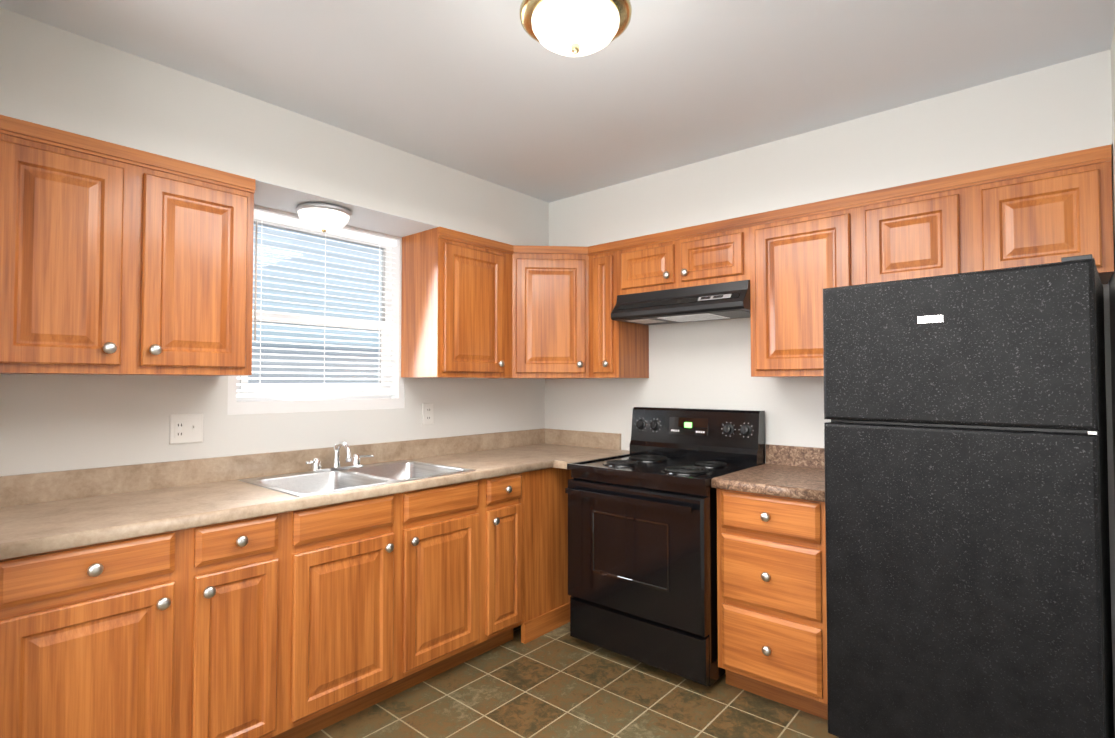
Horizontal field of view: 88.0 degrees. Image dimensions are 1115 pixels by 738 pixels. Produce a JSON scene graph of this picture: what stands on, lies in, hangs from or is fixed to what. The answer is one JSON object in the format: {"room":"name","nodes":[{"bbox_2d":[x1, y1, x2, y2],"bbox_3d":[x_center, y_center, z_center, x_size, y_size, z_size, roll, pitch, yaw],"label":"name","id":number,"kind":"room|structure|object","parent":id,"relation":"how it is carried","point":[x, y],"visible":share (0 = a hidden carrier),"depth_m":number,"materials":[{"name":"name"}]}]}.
{"room":"kitchen","nodes":[
{"label":"kitchen","id":0,"kind":"room"},
{"bbox_2d":[0,204,544,475],"bbox_3d":[-1.843,0.157,2.072,0.150,2.440,5.200,-1,-2,41],"label":"wall","id":1,"kind":"structure","parent":0,"point":[55,422],"depth_m":2.35,"materials":[{"name":"white paint"}]},
{"bbox_2d":[0,115,255,375],"bbox_3d":[-1.535,-0.362,2.045,0.366,0.762,0.762,-1,-2,41],"label":"upper cabinet","id":2,"kind":"object","parent":1,"relation":"attached to","point":[116,259],"visible":1,"depth_m":1.91,"materials":[{"name":"brown wood"}]},
{"bbox_2d":[169,413,202,443],"bbox_3d":[-1.500,0.242,2.337,0.017,0.118,0.118,-1,-2,41],"label":"outlet","id":3,"kind":"object","parent":1,"relation":"attached to","point":[186,428],"visible":1,"depth_m":2.34,"materials":[{"name":"white plastic"}]},
{"bbox_2d":[227,205,403,414],"bbox_3d":[-1.176,-0.256,2.857,0.146,0.924,0.884,-1,-2,41],"label":"window","id":4,"kind":"structure","parent":1,"relation":"in","point":[258,405],"depth_m":2.88,"materials":[{"name":"white"}]},
{"bbox_2d":[237,210,396,396],"bbox_3d":[-1.144,-0.287,2.830,0.054,0.836,0.801,-1,-2,41],"label":"window blinds","id":5,"kind":"object","parent":4,"relation":"attached to","point":[276,218],"visible":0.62,"depth_m":2.80,"materials":[{"name":"white plastic"}]},
{"bbox_2d":[422,403,433,424],"bbox_3d":[-0.726,0.252,3.242,0.009,0.118,0.074,-1,-2,41],"label":"electrical outlet plate","id":6,"kind":"object","parent":1,"relation":"attached to","point":[427,413],"visible":1,"depth_m":3.24,"materials":[{"name":"white plastic"}]},
{"bbox_2d":[401,227,513,377],"bbox_3d":[-0.533,-0.333,3.207,0.366,0.762,0.530,-1,-2,41],"label":"upper cabinet","id":7,"kind":"object","parent":1,"relation":"attached to","point":[456,312],"visible":1,"depth_m":3.05,"materials":[{"name":"brown wood"}]},
{"bbox_2d":[510,245,589,378],"bbox_3d":[-0.056,-0.324,3.553,0.637,0.762,0.637,-1,-2,41],"label":"upper cabinet","id":8,"kind":"object","parent":1,"relation":"attached to","point":[550,312],"visible":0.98,"depth_m":3.32,"materials":[{"name":"brown wood"}]},
{"bbox_2d":[0,7,1112,246],"bbox_3d":[0.067,-0.904,2.029,2.835,0.322,2.810,-1,-2,41],"label":"soffit","id":9,"kind":"structure","parent":0,"point":[60,79],"depth_m":2.29,"materials":[{"name":"white paint"}]},
{"bbox_2d":[295,203,351,232],"bbox_3d":[-1.064,-0.674,2.629,0.240,0.106,0.240,-1,-2,41],"label":"light","id":10,"kind":"object","parent":9,"relation":"attached to","point":[323,217],"visible":1,"depth_m":2.56,"materials":[{"name":"white glass"}]},
{"bbox_2d":[0,0,1114,202],"bbox_3d":[-0.713,-1.137,1.130,3.135,0.100,5.500,-1,-2,41],"label":"ceiling","id":11,"kind":"structure","parent":0,"point":[492,91],"depth_m":2.02,"materials":[{"name":"white paint"}]},
{"bbox_2d":[520,0,631,56],"bbox_3d":[0.051,-0.987,1.649,0.320,0.173,0.320,-1,-2,41],"label":"flush-mount light","id":12,"kind":"object","parent":11,"relation":"attached to","point":[574,28],"visible":1,"depth_m":1.60,"materials":[{"name":"white glass"}]},
{"bbox_2d":[305,622,838,737],"bbox_3d":[-0.713,1.402,1.066,3.135,0.100,5.500,-1,-2,41],"label":"floor","id":13,"kind":"structure","parent":0,"point":[560,682],"depth_m":2.38,"materials":[{"name":"tile"}]},
{"bbox_2d":[0,525,207,737],"bbox_3d":[-1.524,0.934,1.830,0.620,0.874,0.496,-1,-2,41],"label":"base cabinet","id":14,"kind":"object","parent":13,"relation":"on","point":[106,639],"depth_m":1.64,"materials":[{"name":"brown wood"}]},
{"bbox_2d":[204,509,303,737],"bbox_3d":[-1.287,0.941,2.105,0.620,0.874,0.392,-1,-2,41],"label":"base cabinet","id":15,"kind":"object","parent":13,"relation":"on","point":[303,623],"depth_m":1.95,"materials":[{"name":"brown wood"}]},
{"bbox_2d":[304,477,495,737],"bbox_3d":[-0.883,0.953,2.574,0.620,0.874,1.005,-1,-2,41],"label":"base cabinet","id":16,"kind":"object","parent":13,"relation":"on","point":[400,588],"depth_m":2.37,"materials":[{"name":"brown wood"}]},
{"bbox_2d":[0,428,629,559],"bbox_3d":[-0.712,0.487,2.666,0.773,0.301,2.807,-1,-2,41],"label":"countertop","id":17,"kind":"structure","parent":16,"relation":"on","point":[43,512],"depth_m":2.27,"materials":[{"name":"beige laminate"}]},
{"bbox_2d":[306,441,373,472],"bbox_3d":[-1.008,0.406,2.699,0.146,0.136,0.339,-1,-2,41],"label":"faucet","id":18,"kind":"object","parent":17,"relation":"on","point":[355,466],"depth_m":2.72,"materials":[{"name":"silver metal"}]},
{"bbox_2d":[496,471,531,646],"bbox_3d":[-0.499,0.964,3.018,0.620,0.874,0.330,-1,-2,41],"label":"base cabinet","id":19,"kind":"object","parent":13,"relation":"on","point":[513,491],"depth_m":2.89,"materials":[{"name":"brown wood"}]},
{"bbox_2d":[532,468,572,639],"bbox_3d":[-0.200,0.972,3.365,0.620,0.874,0.666,-1,-2,41],"label":"base cabinet","id":20,"kind":"object","parent":13,"relation":"on","point":[550,597],"depth_m":3.10,"materials":[{"name":"brown wood"}]},
{"bbox_2d":[565,407,764,685],"bbox_3d":[0.541,0.806,2.931,0.764,1.185,0.738,-1,-2,41],"label":"electric range","id":21,"kind":"object","parent":13,"relation":"on","point":[642,551],"visible":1,"depth_m":2.71,"materials":[{"name":"black metal"}]},
{"bbox_2d":[717,488,827,719],"bbox_3d":[1.045,0.952,2.563,0.455,0.874,0.651,-1,-2,41],"label":"base cabinet","id":22,"kind":"object","parent":13,"relation":"on","point":[771,597],"visible":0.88,"depth_m":2.33,"materials":[{"name":"brown wood"}]},
{"bbox_2d":[711,444,824,501],"bbox_3d":[1.050,0.446,2.578,0.472,0.136,0.640,-1,-2,41],"label":"countertop","id":23,"kind":"structure","parent":22,"relation":"on","point":[797,472],"depth_m":2.54,"materials":[{"name":"laminate"}]},
{"bbox_2d":[823,254,1113,737],"bbox_3d":[1.450,0.533,2.059,0.637,1.687,0.734,1,-2,-45],"label":"refrigerator","id":24,"kind":"object","parent":13,"relation":"on","point":[968,592],"visible":1,"depth_m":1.80,"materials":[{"name":"black metal"}]},
{"bbox_2d":[545,282,1114,737],"bbox_3d":[1.034,0.183,3.124,3.135,2.440,0.150,-1,-2,41],"label":"wall","id":25,"kind":"structure","parent":0,"point":[701,364],"depth_m":3.19,"materials":[{"name":"white paint"}]},
{"bbox_2d":[588,241,648,377],"bbox_3d":[0.347,-0.328,3.385,0.210,0.762,0.366,-1,-2,41],"label":"upper cabinet","id":26,"kind":"object","parent":25,"relation":"attached to","point":[618,349],"visible":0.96,"depth_m":3.28,"materials":[{"name":"brown wood"}]},
{"bbox_2d":[617,215,749,294],"bbox_3d":[0.712,-0.565,3.077,0.753,0.304,0.366,-1,-2,41],"label":"upper cabinet","id":27,"kind":"object","parent":25,"relation":"attached to","point":[716,252],"visible":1,"depth_m":2.93,"materials":[{"name":"brown wood"}]},
{"bbox_2d":[611,280,749,324],"bbox_3d":[0.700,-0.337,3.056,0.750,0.148,0.384,-1,-2,41],"label":"under-cabinet range hood","id":28,"kind":"object","parent":27,"relation":"attached to","point":[722,301],"visible":0.98,"depth_m":2.92,"materials":[{"name":"black metal"}]},
{"bbox_2d":[749,194,858,376],"bbox_3d":[1.174,-0.346,2.673,0.467,0.762,0.366,-1,-2,41],"label":"upper cabinet","id":29,"kind":"object","parent":25,"relation":"attached to","point":[803,256],"visible":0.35,"depth_m":2.57,"materials":[{"name":"brown wood"}]},
{"bbox_2d":[857,145,1113,284],"bbox_3d":[1.652,-0.526,2.285,0.771,0.422,0.336,-1,-2,41],"label":"upper cabinet","id":30,"kind":"object","parent":25,"relation":"attached to","point":[1051,209],"visible":0.96,"depth_m":2.12,"materials":[{"name":"brown wood"}]},
{"bbox_2d":[1109,26,1114,510],"bbox_3d":[0.418,0.108,0.124,0.150,2.440,5.200,-1,-2,41],"label":"wall","id":31,"kind":"structure","parent":0,"point":[1112,305],"depth_m":2.00,"materials":[{"name":"white paint"}]}
]}

